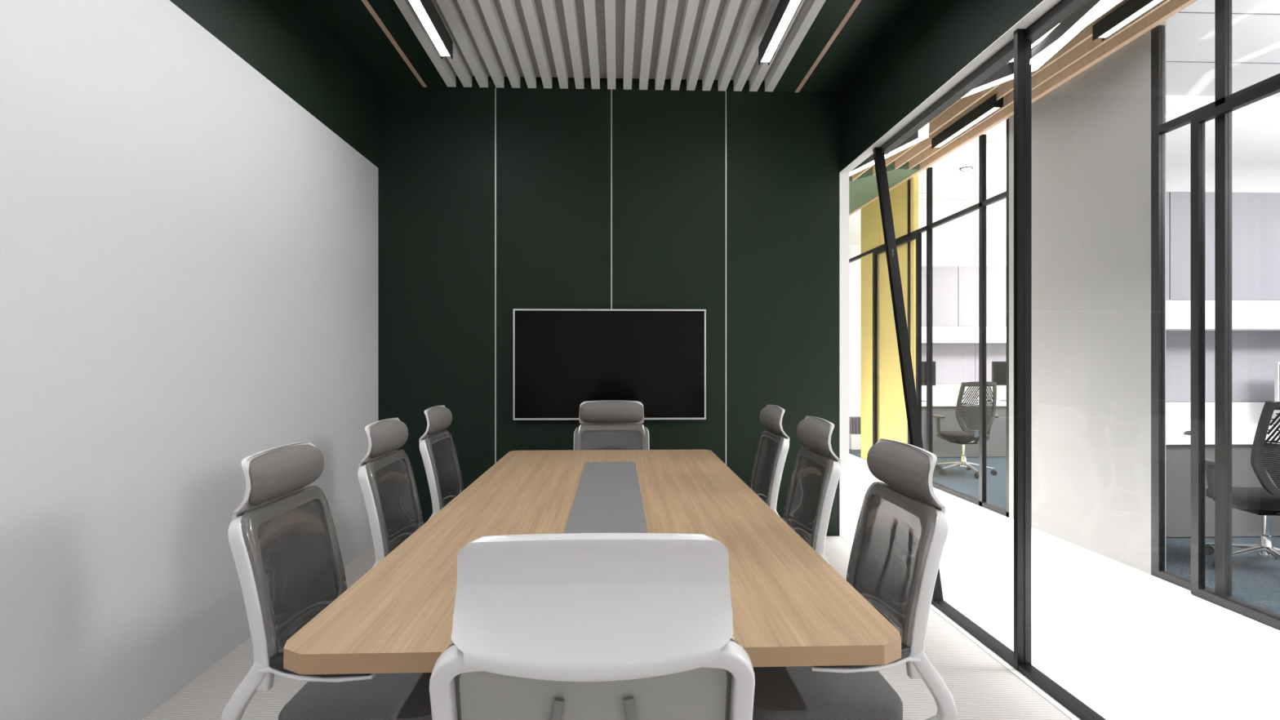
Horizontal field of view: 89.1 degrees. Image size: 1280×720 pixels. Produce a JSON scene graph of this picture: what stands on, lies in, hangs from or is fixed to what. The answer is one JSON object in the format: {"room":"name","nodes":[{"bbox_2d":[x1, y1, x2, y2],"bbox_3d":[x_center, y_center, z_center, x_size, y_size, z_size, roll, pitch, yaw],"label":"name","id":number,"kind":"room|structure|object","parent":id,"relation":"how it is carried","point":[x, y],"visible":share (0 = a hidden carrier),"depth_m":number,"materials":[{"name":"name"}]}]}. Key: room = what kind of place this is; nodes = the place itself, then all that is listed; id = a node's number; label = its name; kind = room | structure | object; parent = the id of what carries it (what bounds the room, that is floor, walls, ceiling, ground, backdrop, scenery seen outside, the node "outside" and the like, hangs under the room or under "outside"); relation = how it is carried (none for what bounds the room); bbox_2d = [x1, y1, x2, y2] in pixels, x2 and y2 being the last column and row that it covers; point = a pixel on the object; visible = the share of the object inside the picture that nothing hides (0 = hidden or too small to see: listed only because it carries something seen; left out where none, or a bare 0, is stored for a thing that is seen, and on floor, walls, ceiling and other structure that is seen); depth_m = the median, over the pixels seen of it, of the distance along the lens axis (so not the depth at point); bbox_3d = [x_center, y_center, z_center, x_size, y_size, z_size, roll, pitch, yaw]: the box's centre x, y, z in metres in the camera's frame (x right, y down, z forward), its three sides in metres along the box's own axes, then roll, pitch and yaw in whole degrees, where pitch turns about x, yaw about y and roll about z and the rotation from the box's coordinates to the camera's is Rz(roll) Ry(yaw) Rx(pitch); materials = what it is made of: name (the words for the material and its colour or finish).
{"room":"office","nodes":[
{"label":"office","id":0,"kind":"room"},
{"bbox_2d":[0,0,377,719],"bbox_3d":[-1.961,-0.456,1.687,0.100,3.712,6.710,0,0,-2],"label":"wall","id":1,"kind":"structure","parent":0,"point":[188,254],"depth_m":2.64,"materials":[{"name":"white paint"}]},
{"bbox_2d":[377,75,839,536],"bbox_3d":[-0.274,-0.456,5.164,3.718,3.712,0.120,0,0,-2],"label":"wall","id":2,"kind":"structure","parent":0,"point":[436,144],"depth_m":5.10,"materials":[{"name":"green paint"}]},
{"bbox_2d":[494,87,496,463],"bbox_3d":[-1.127,-0.362,5.072,0.008,3.525,0.004,0,0,-2],"label":"trim","id":3,"kind":"structure","parent":2,"relation":"attached to","point":[495,87],"depth_m":5.07,"materials":[{"name":"silver metal"}]},
{"bbox_2d":[513,308,706,420],"bbox_3d":[-0.234,0.035,5.081,1.500,0.862,0.042,0,0,-2],"label":"tv","id":4,"kind":"object","parent":2,"relation":"attached to","point":[563,359],"visible":0.94,"depth_m":5.06,"materials":[{"name":"black glass"}]},
{"bbox_2d":[610,88,612,309],"bbox_3d":[-0.224,-0.362,5.104,0.008,3.525,0.004,0,0,-2],"label":"trim","id":5,"kind":"structure","parent":2,"relation":"attached to","point":[611,89],"depth_m":5.10,"materials":[{"name":"silver metal"}]},
{"bbox_2d":[725,90,726,465],"bbox_3d":[0.680,-0.362,5.136,0.008,3.525,0.004,0,0,-2],"label":"trim","id":6,"kind":"structure","parent":2,"relation":"attached to","point":[726,91],"depth_m":5.13,"materials":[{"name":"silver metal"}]},
{"bbox_2d":[302,0,916,93],"bbox_3d":[-0.104,-2.208,1.752,3.621,0.167,6.710,0,0,-2],"label":"ceiling","id":7,"kind":"structure","parent":0,"point":[349,21],"depth_m":4.34,"materials":[{"name":"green paint"}]},
{"bbox_2d":[361,0,426,87],"bbox_3d":[-1.552,-2.124,1.700,0.032,0.006,6.708,0,0,-2],"label":"trim","id":8,"kind":"structure","parent":7,"relation":"attached to","point":[366,2],"depth_m":4.31,"materials":[{"name":"beige wood"}]},
{"bbox_2d":[795,0,861,92],"bbox_3d":[1.361,-2.124,1.803,0.032,0.006,6.708,0,0,-2],"label":"trim","id":9,"kind":"structure","parent":7,"relation":"attached to","point":[856,2],"depth_m":4.35,"materials":[{"name":"beige wood"}]},
{"bbox_2d":[433,0,807,80],"bbox_3d":[-0.104,-2.252,1.752,2.552,0.080,6.710,0,0,-2],"label":"ceiling","id":10,"kind":"structure","parent":0,"point":[620,4],"depth_m":4.44,"materials":[{"name":"grey paint"}]},
{"bbox_2d":[394,0,456,87],"bbox_3d":[-1.347,-2.168,1.708,0.065,0.087,6.710,0,0,-2],"label":"ceiling slat","id":11,"kind":"object","parent":10,"relation":"attached to","point":[442,66],"visible":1,"depth_m":4.39,"materials":[{"name":"white paint"}]},
{"bbox_2d":[407,0,453,59],"bbox_3d":[-1.154,-2.031,1.700,0.071,0.187,4.980,0,0,-2],"label":"pendant lamp","id":12,"kind":"object","parent":10,"relation":"hanging from","point":[425,11],"visible":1,"depth_m":3.83,"materials":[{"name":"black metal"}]},
{"bbox_2d":[431,0,471,87],"bbox_3d":[-1.222,-2.168,1.713,0.065,0.087,6.710,0,0,-2],"label":"ceiling slat","id":13,"kind":"object","parent":10,"relation":"attached to","point":[458,64],"visible":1,"depth_m":4.73,"materials":[{"name":"white paint"}]},
{"bbox_2d":[435,0,488,87],"bbox_3d":[-1.098,-2.168,1.717,0.065,0.087,6.710,0,0,-2],"label":"ceiling slat","id":14,"kind":"object","parent":10,"relation":"attached to","point":[448,8],"visible":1,"depth_m":4.34,"materials":[{"name":"white paint"}]},
{"bbox_2d":[457,0,504,88],"bbox_3d":[-0.974,-2.168,1.722,0.065,0.087,6.710,0,0,-2],"label":"ceiling slat","id":15,"kind":"object","parent":10,"relation":"attached to","point":[468,8],"visible":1,"depth_m":4.35,"materials":[{"name":"white paint"}]},
{"bbox_2d":[478,0,519,88],"bbox_3d":[-0.850,-2.168,1.726,0.065,0.087,6.710,0,0,-2],"label":"ceiling slat","id":16,"kind":"object","parent":10,"relation":"attached to","point":[489,9],"visible":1,"depth_m":4.35,"materials":[{"name":"white paint"}]},
{"bbox_2d":[499,0,536,88],"bbox_3d":[-0.725,-2.168,1.730,0.065,0.087,6.710,0,0,-2],"label":"ceiling slat","id":17,"kind":"object","parent":10,"relation":"attached to","point":[508,7],"visible":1,"depth_m":4.34,"materials":[{"name":"white paint"}]},
{"bbox_2d":[520,0,551,88],"bbox_3d":[-0.601,-2.168,1.735,0.065,0.087,6.710,0,0,-2],"label":"ceiling slat","id":18,"kind":"object","parent":10,"relation":"attached to","point":[529,7],"visible":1,"depth_m":4.33,"materials":[{"name":"white paint"}]},
{"bbox_2d":[541,0,568,88],"bbox_3d":[-0.477,-2.168,1.739,0.065,0.087,6.710,0,0,-2],"label":"ceiling slat","id":19,"kind":"object","parent":10,"relation":"attached to","point":[548,6],"visible":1,"depth_m":4.34,"materials":[{"name":"white paint"}]},
{"bbox_2d":[562,0,583,88],"bbox_3d":[-0.353,-2.168,1.744,0.065,0.087,6.710,0,0,-2],"label":"ceiling slat","id":20,"kind":"object","parent":10,"relation":"attached to","point":[569,6],"visible":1,"depth_m":4.34,"materials":[{"name":"white paint"}]},
{"bbox_2d":[583,0,599,88],"bbox_3d":[-0.228,-2.168,1.748,0.065,0.087,6.710,0,0,-2],"label":"ceiling slat","id":21,"kind":"object","parent":10,"relation":"attached to","point":[589,6],"visible":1,"depth_m":4.34,"materials":[{"name":"white paint"}]},
{"bbox_2d":[604,0,615,89],"bbox_3d":[-0.104,-2.168,1.752,0.065,0.087,6.710,0,0,-2],"label":"ceiling slat","id":22,"kind":"object","parent":10,"relation":"attached to","point":[610,5],"visible":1,"depth_m":4.33,"materials":[{"name":"white paint"}]},
{"bbox_2d":[623,0,636,89],"bbox_3d":[0.020,-2.168,1.757,0.065,0.087,6.710,0,0,-2],"label":"ceiling slat","id":23,"kind":"object","parent":10,"relation":"attached to","point":[630,5],"visible":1,"depth_m":4.33,"materials":[{"name":"white paint"}]},
{"bbox_2d":[639,0,657,89],"bbox_3d":[0.144,-2.168,1.761,0.065,0.087,6.710,0,0,-2],"label":"ceiling slat","id":24,"kind":"object","parent":10,"relation":"attached to","point":[651,6],"visible":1,"depth_m":4.34,"materials":[{"name":"white paint"}]},
{"bbox_2d":[654,0,678,89],"bbox_3d":[0.269,-2.168,1.766,0.065,0.087,6.710,0,0,-2],"label":"ceiling slat","id":25,"kind":"object","parent":10,"relation":"attached to","point":[671,6],"visible":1,"depth_m":4.35,"materials":[{"name":"white paint"}]},
{"bbox_2d":[671,0,699,90],"bbox_3d":[0.393,-2.168,1.770,0.065,0.087,6.710,0,0,-2],"label":"ceiling slat","id":26,"kind":"object","parent":10,"relation":"attached to","point":[691,7],"visible":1,"depth_m":4.36,"materials":[{"name":"white paint"}]},
{"bbox_2d":[686,0,720,90],"bbox_3d":[0.517,-2.168,1.774,0.065,0.087,6.710,0,0,-2],"label":"ceiling slat","id":27,"kind":"object","parent":10,"relation":"attached to","point":[711,6],"visible":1,"depth_m":4.36,"materials":[{"name":"white paint"}]},
{"bbox_2d":[702,0,742,90],"bbox_3d":[0.642,-2.168,1.779,0.065,0.087,6.710,0,0,-2],"label":"ceiling slat","id":28,"kind":"object","parent":10,"relation":"attached to","point":[731,9],"visible":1,"depth_m":4.36,"materials":[{"name":"white paint"}]},
{"bbox_2d":[717,0,762,91],"bbox_3d":[0.766,-2.168,1.783,0.065,0.087,6.710,0,0,-2],"label":"ceiling slat","id":29,"kind":"object","parent":10,"relation":"attached to","point":[751,8],"visible":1,"depth_m":4.37,"materials":[{"name":"white paint"}]},
{"bbox_2d":[733,0,779,91],"bbox_3d":[0.890,-2.168,1.788,0.065,0.087,6.710,0,0,-2],"label":"ceiling slat","id":30,"kind":"object","parent":10,"relation":"attached to","point":[751,54],"visible":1,"depth_m":4.45,"materials":[{"name":"white paint"}]},
{"bbox_2d":[758,0,802,65],"bbox_3d":[0.901,-2.031,1.778,0.069,0.187,4.990,0,0,-2],"label":"pendant lamp","id":31,"kind":"object","parent":30,"relation":"hanging from","point":[785,11],"visible":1,"depth_m":3.86,"materials":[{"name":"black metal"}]},
{"bbox_2d":[749,0,804,91],"bbox_3d":[1.014,-2.168,1.792,0.065,0.087,6.710,0,0,-2],"label":"ceiling slat","id":32,"kind":"object","parent":10,"relation":"attached to","point":[760,71],"visible":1,"depth_m":4.81,"materials":[{"name":"white paint"}]},
{"bbox_2d":[764,0,826,91],"bbox_3d":[1.139,-2.168,1.796,0.065,0.087,6.710,0,0,-2],"label":"ceiling slat","id":33,"kind":"object","parent":10,"relation":"attached to","point":[811,8],"visible":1,"depth_m":4.38,"materials":[{"name":"white paint"}]},
{"bbox_2d":[141,448,1279,719],"bbox_3d":[3.341,1.430,5.271,10.950,0.060,13.700,0,0,-2],"label":"floor","id":34,"kind":"structure","parent":0,"point":[1128,642],"depth_m":3.29,"materials":[{"name":"white tile"}]},
{"bbox_2d":[219,440,431,719],"bbox_3d":[-0.855,0.838,2.086,0.665,1.123,0.636,0,0,-2],"label":"chair","id":35,"kind":"object","parent":34,"relation":"on","point":[282,538],"visible":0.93,"depth_m":1.95,"materials":[{"name":"black"}]},
{"bbox_2d":[357,417,423,568],"bbox_3d":[-0.887,0.838,3.002,0.665,1.123,0.636,0,0,-2],"label":"chair","id":36,"kind":"object","parent":34,"relation":"on","point":[386,479],"visible":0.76,"depth_m":2.92,"materials":[{"name":"black fabric"}]},
{"bbox_2d":[418,404,463,520],"bbox_3d":[-0.925,0.838,3.882,0.665,1.123,0.636,0,0,-2],"label":"chair","id":37,"kind":"object","parent":34,"relation":"on","point":[437,446],"visible":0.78,"depth_m":3.79,"materials":[{"name":"black"}]},
{"bbox_2d":[283,449,901,674],"bbox_3d":[-0.138,0.992,2.771,1.296,0.816,2.918,0,0,-2],"label":"conference table","id":38,"kind":"object","parent":34,"relation":"on","point":[790,606],"visible":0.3,"depth_m":1.90,"materials":[{"name":"brown wood"}]},
{"bbox_2d":[429,533,755,719],"bbox_3d":[-0.084,0.838,1.328,0.636,1.123,0.665,0,0,-2],"label":"chair","id":39,"kind":"object","parent":34,"relation":"on","point":[562,626],"visible":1,"depth_m":1.04,"materials":[{"name":"white plastic"}]},
{"bbox_2d":[573,400,649,449],"bbox_3d":[-0.184,0.838,4.166,0.636,1.123,0.665,0,0,-2],"label":"chair","id":40,"kind":"object","parent":34,"relation":"on","point":[606,424],"visible":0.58,"depth_m":4.42,"materials":[{"name":"black fabric"}]},
{"bbox_2d":[748,404,790,515],"bbox_3d":[0.524,0.838,3.922,0.665,1.123,0.636,0,0,-2],"label":"chair","id":41,"kind":"object","parent":34,"relation":"on","point":[773,445],"visible":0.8,"depth_m":3.84,"materials":[{"name":"black"}]},
{"bbox_2d":[782,415,840,565],"bbox_3d":[0.557,0.838,3.082,0.665,1.123,0.636,0,0,-2],"label":"chair","id":42,"kind":"object","parent":34,"relation":"on","point":[816,469],"visible":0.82,"depth_m":3.01,"materials":[{"name":"black"}]},
{"bbox_2d":[752,438,958,719],"bbox_3d":[0.582,0.838,2.140,0.665,1.123,0.636,0,0,-2],"label":"chair","id":43,"kind":"object","parent":34,"relation":"on","point":[902,528],"visible":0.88,"depth_m":1.99,"materials":[{"name":"black fabric"}]},
{"bbox_2d":[849,416,861,449],"bbox_3d":[3.542,1.143,10.179,0.500,0.510,0.085,0,0,-2],"label":"cabinet","id":44,"kind":"object","parent":34,"relation":"on","point":[855,421],"visible":0.34,"depth_m":10.14,"materials":[{"name":"grey laminate"}]},
{"bbox_2d":[921,383,1006,457],"bbox_3d":[5.906,0.890,9.826,3.900,1.020,0.970,0,0,-2],"label":"desk","id":45,"kind":"object","parent":34,"relation":"on","point":[944,396],"visible":0.1,"depth_m":9.34,"materials":[{"name":"white laminate"}]},
{"bbox_2d":[921,361,935,401],"bbox_3d":[4.148,0.320,9.768,0.580,0.600,0.170,0,0,-2],"label":"monitor","id":46,"kind":"object","parent":45,"relation":"on","point":[923,363],"visible":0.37,"depth_m":9.74,"materials":[{"name":"black plastic"}]},
{"bbox_2d":[991,361,1006,401],"bbox_3d":[5.600,0.320,9.819,0.580,0.600,0.170,0,0,-2],"label":"monitor","id":47,"kind":"object","parent":45,"relation":"on","point":[998,368],"visible":0.23,"depth_m":9.78,"materials":[{"name":"black plastic"}]},
{"bbox_2d":[932,381,998,478],"bbox_3d":[3.992,0.828,7.992,0.804,1.145,0.689,0,0,-9],"label":"chair","id":48,"kind":"object","parent":34,"relation":"on","point":[965,437],"visible":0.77,"depth_m":7.77,"materials":[{"name":"grey plastic"}]},
{"bbox_2d":[1165,401,1279,537],"bbox_3d":[5.708,0.890,5.521,4.600,1.020,0.800,0,0,-2],"label":"desk","id":49,"kind":"object","parent":34,"relation":"on","point":[1246,415],"visible":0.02,"depth_m":5.12,"materials":[{"name":"white laminate"}]},
{"bbox_2d":[1183,431,1190,435],"bbox_3d":[4.557,0.603,5.385,0.060,0.034,0.104,0,0,-2],"label":"computer mouse","id":50,"kind":"object","parent":49,"relation":"on","point":[1186,433],"visible":0.51,"depth_m":5.38,"materials":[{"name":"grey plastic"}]},
{"bbox_2d":[1274,362,1279,401],"bbox_3d":[5.773,0.320,5.623,0.580,0.600,0.170,0,0,-2],"label":"monitor","id":51,"kind":"object","parent":49,"relation":"on","point":[1277,365],"visible":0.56,"depth_m":5.59,"materials":[{"name":"white plastic"}]},
{"bbox_2d":[1204,400,1279,567],"bbox_3d":[4.207,0.828,4.356,0.804,1.145,0.692,0,0,5],"label":"chair","id":52,"kind":"object","parent":34,"relation":"on","point":[1264,501],"visible":0.87,"depth_m":4.20,"materials":[{"name":"grey plastic"}]},
{"bbox_2d":[848,160,919,213],"bbox_3d":[2.296,-2.230,9.712,1.585,0.140,4.750,0,0,-2],"label":"ceiling","id":53,"kind":"structure","parent":0,"point":[864,188],"depth_m":7.94,"materials":[{"name":"green paint"}]},
{"bbox_2d":[861,173,918,460],"bbox_3d":[3.224,-0.450,8.488,0.068,3.700,1.637,0,0,-2],"label":"wall","id":54,"kind":"structure","parent":0,"point":[892,423],"depth_m":8.43,"materials":[{"name":"yellow paint"}]},
{"bbox_2d":[848,254,861,262],"bbox_3d":[3.122,-0.375,10.711,0.045,3.550,2.813,0,0,-2],"label":"window","id":55,"kind":"structure","parent":54,"relation":"in","point":[855,258],"depth_m":9.54,"materials":[{"name":"black"}]},
{"bbox_2d":[859,117,1008,517],"bbox_3d":[3.236,-0.375,7.537,0.050,3.550,3.539,0,0,-2],"label":"window","id":56,"kind":"structure","parent":54,"relation":"in","point":[984,202],"depth_m":6.21,"materials":[{"name":"black metal"}]},
{"bbox_2d":[872,232,921,445],"bbox_3d":[3.163,-0.029,8.059,0.042,2.847,1.315,0,0,-2],"label":"door","id":57,"kind":"structure","parent":56,"relation":"attached to","point":[917,236],"depth_m":7.61,"materials":[{"name":"black metal"}]},
{"bbox_2d":[848,208,1006,448],"bbox_3d":[5.925,-0.500,10.376,5.424,3.800,0.120,0,0,-2],"label":"wall","id":58,"kind":"structure","parent":0,"point":[955,242],"depth_m":10.27,"materials":[{"name":"white paint"}]},
{"bbox_2d":[921,266,1006,326],"bbox_3d":[5.895,-0.973,10.136,3.900,0.925,0.350,0,0,-2],"label":"upper cabinet","id":59,"kind":"object","parent":58,"relation":"attached to","point":[955,289],"visible":0.14,"depth_m":9.93,"materials":[{"name":"grey laminate"}]},
{"bbox_2d":[921,326,1006,342],"bbox_3d":[5.895,-0.388,10.136,3.900,0.245,0.350,0,0,-2],"label":"wall shelf","id":60,"kind":"object","parent":58,"relation":"attached to","point":[940,334],"visible":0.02,"depth_m":9.93,"materials":[{"name":"white laminate"}]},
{"bbox_2d":[921,342,1006,383],"bbox_3d":[5.890,0.055,10.293,3.894,0.640,0.035,0,0,-2],"label":"pinboard","id":61,"kind":"object","parent":58,"relation":"attached to","point":[955,362],"visible":0.17,"depth_m":10.25,"materials":[{"name":"white"}]},
{"bbox_2d":[839,0,1043,172],"bbox_3d":[1.741,-1.902,1.878,0.077,0.820,6.830,0,0,-2],"label":"wall","id":62,"kind":"structure","parent":0,"point":[934,40],"depth_m":3.85,"materials":[{"name":"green paint"}]},
{"bbox_2d":[839,0,1061,536],"bbox_3d":[1.741,-0.046,1.878,0.077,2.892,6.830,0,0,-2],"label":"trim","id":63,"kind":"structure","parent":62,"relation":"attached to","point":[1045,6],"depth_m":5.17,"materials":[{"name":"white paint"}]},
{"bbox_2d":[872,0,1106,719],"bbox_3d":[1.794,-0.046,1.525,0.098,2.884,6.122,0,0,-2],"label":"door frame","id":64,"kind":"structure","parent":62,"relation":"in","point":[1019,49],"depth_m":2.92,"materials":[{"name":"black metal"}]},
{"bbox_2d":[840,535,1080,719],"bbox_3d":[1.721,1.398,1.815,0.032,0.004,6.706,0,0,-2],"label":"trim","id":65,"kind":"structure","parent":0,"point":[997,658],"depth_m":2.97,"materials":[{"name":"white paint"}]},
{"bbox_2d":[1008,20,1165,574],"bbox_3d":[3.351,-0.450,5.002,0.100,3.700,1.535,0,0,-2],"label":"wall","id":66,"kind":"structure","parent":0,"point":[1091,133],"depth_m":4.77,"materials":[{"name":"grey paint"}]},
{"bbox_2d":[1151,0,1279,617],"bbox_3d":[3.454,-0.375,1.379,0.050,3.550,5.713,0,0,-2],"label":"window","id":67,"kind":"structure","parent":66,"relation":"in","point":[1223,8],"depth_m":3.78,"materials":[{"name":"black metal"}]},
{"bbox_2d":[1190,79,1279,629],"bbox_3d":[3.334,-0.029,3.227,0.042,2.847,1.315,0,0,-2],"label":"door","id":68,"kind":"structure","parent":67,"relation":"attached to","point":[1197,122],"depth_m":3.83,"materials":[{"name":"black metal"}]},
{"bbox_2d":[918,0,1279,208],"bbox_3d":[6.100,-2.440,5.419,5.424,0.080,13.600,0,0,-2],"label":"ceiling","id":69,"kind":"structure","parent":0,"point":[1189,37],"depth_m":5.36,"materials":[{"name":"white paint"}]},
{"bbox_2d":[959,166,973,170],"bbox_3d":[4.081,-2.391,8.125,0.160,0.012,0.160,0,0,-2],"label":"recessed light","id":70,"kind":"object","parent":69,"relation":"in","point":[965,168],"visible":1,"depth_m":8.12,"materials":[{"name":"grey plastic"}]},
{"bbox_2d":[1165,95,1279,192],"bbox_3d":[6.080,-0.500,5.999,5.424,3.800,0.120,0,0,-2],"label":"wall","id":71,"kind":"structure","parent":0,"point":[1255,126],"depth_m":5.92,"materials":[{"name":"white paint"}]},
{"bbox_2d":[932,12,1279,199],"bbox_3d":[6.089,-2.398,5.744,5.424,0.002,8.058,0,0,-2],"label":"trim","id":72,"kind":"structure","parent":71,"relation":"attached to","point":[1178,12],"depth_m":5.24,"materials":[{"name":"grey laminate"}]},
{"bbox_2d":[1165,191,1279,300],"bbox_3d":[5.700,-0.973,5.746,4.600,0.925,0.350,0,0,-2],"label":"upper cabinet","id":73,"kind":"object","parent":71,"relation":"attached to","point":[1255,216],"visible":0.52,"depth_m":5.55,"materials":[{"name":"grey laminate"}]},
{"bbox_2d":[1165,300,1279,330],"bbox_3d":[5.700,-0.388,5.746,4.600,0.245,0.350,0,0,-2],"label":"wall shelf","id":74,"kind":"object","parent":71,"relation":"attached to","point":[1246,315],"visible":0.17,"depth_m":5.55,"materials":[{"name":"white laminate"}]},
{"bbox_2d":[1165,330,1279,401],"bbox_3d":[5.695,0.055,5.904,4.594,0.640,0.035,0,0,-2],"label":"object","id":75,"kind":"object","parent":71,"relation":"attached to","point":[1255,353],"visible":0.17,"depth_m":5.88,"materials":[{"name":"white"}]},
{"bbox_3d":[2.525,-2.350,5.293,1.731,0.100,13.600,0,0,-2],"label":"ceiling","id":76,"kind":"structure","parent":0,"visible":0},
{"bbox_2d":[848,153,874,177],"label":"pendant lamp","id":77,"kind":"object","parent":76,"relation":"hanging from","point":[869,162],"depth_m":6.71,"materials":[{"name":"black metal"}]},
{"bbox_2d":[884,122,929,159],"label":"pendant lamp","id":78,"kind":"object","parent":76,"relation":"hanging from","point":[923,134],"depth_m":5.94,"materials":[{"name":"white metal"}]},
{"bbox_2d":[852,62,1008,180],"bbox_3d":[2.728,-2.230,3.163,0.020,0.140,9.330,0,0,-2],"label":"ceiling fin","id":79,"kind":"structure","parent":76,"relation":"attached to","point":[855,176],"depth_m":7.49,"materials":[{"name":"brown wood"}]},
{"bbox_2d":[931,93,1003,148],"bbox_3d":[2.954,-2.200,5.923,0.068,0.199,1.090,0,0,-2],"label":"pendant lamp","id":80,"kind":"object","parent":76,"relation":"hanging from","point":[991,105],"visible":0.84,"depth_m":5.81,"materials":[{"name":"black metal"}]},
{"bbox_2d":[934,107,999,147],"bbox_3d":[2.954,-2.108,5.923,0.056,0.008,1.018,0,0,-2],"label":"diffuser","id":81,"kind":"object","parent":80,"relation":"attached to","point":[986,112],"depth_m":5.87,"materials":[{"name":"white"}]},
{"bbox_2d":[960,61,1013,99],"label":"pendant lamp","id":82,"kind":"object","parent":76,"relation":"hanging from","point":[1006,73],"depth_m":4.65,"materials":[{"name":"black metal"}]},
{"bbox_2d":[872,0,1117,174],"bbox_3d":[2.890,-2.230,3.051,0.020,0.140,9.093,0,0,-2],"label":"ceiling fin","id":83,"kind":"structure","parent":76,"relation":"attached to","point":[963,104],"depth_m":5.84,"materials":[{"name":"brown wood"}]},
{"bbox_2d":[894,0,1128,168],"bbox_3d":[3.052,-2.230,2.938,0.020,0.140,8.856,0,0,-2],"label":"ceiling fin","id":84,"kind":"structure","parent":76,"relation":"attached to","point":[1003,89],"depth_m":5.31,"materials":[{"name":"brown wood"}]},
{"bbox_2d":[1008,25,1057,62],"bbox_3d":[2.637,-2.202,4.016,0.065,0.194,1.240,0,0,-2],"label":"pendant lamp","id":85,"kind":"object","parent":76,"relation":"hanging from","point":[1033,45],"visible":0.04,"depth_m":4.29,"materials":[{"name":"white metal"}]},
{"bbox_2d":[908,0,1170,168],"bbox_3d":[3.210,-2.230,2.940,0.020,0.140,8.850,0,0,-2],"label":"ceiling fin","id":86,"kind":"structure","parent":76,"relation":"attached to","point":[1087,46],"depth_m":4.90,"materials":[{"name":"brown wood"}]},
{"bbox_2d":[1031,0,1116,72],"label":"pendant lamp","id":87,"kind":"object","parent":76,"relation":"hanging from","point":[1059,37],"depth_m":3.99,"materials":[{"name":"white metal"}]},
{"bbox_2d":[1092,0,1164,40],"bbox_3d":[3.034,-2.200,3.670,0.068,0.199,1.220,0,0,-2],"label":"pendant lamp","id":88,"kind":"object","parent":76,"relation":"hanging from","point":[1129,11],"visible":1,"depth_m":4.05,"materials":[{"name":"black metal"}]},
{"bbox_3d":[3.340,-2.390,5.321,0.100,0.180,13.600,0,0,-2],"label":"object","id":89,"kind":"structure","parent":0,"visible":0},
{"bbox_2d":[848,0,1197,216],"bbox_3d":[3.267,-2.227,5.319,0.046,0.146,13.600,0,0,-2],"label":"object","id":90,"kind":"structure","parent":89,"relation":"attached to","point":[1171,8],"depth_m":4.89,"materials":[{"name":"brown wood"}]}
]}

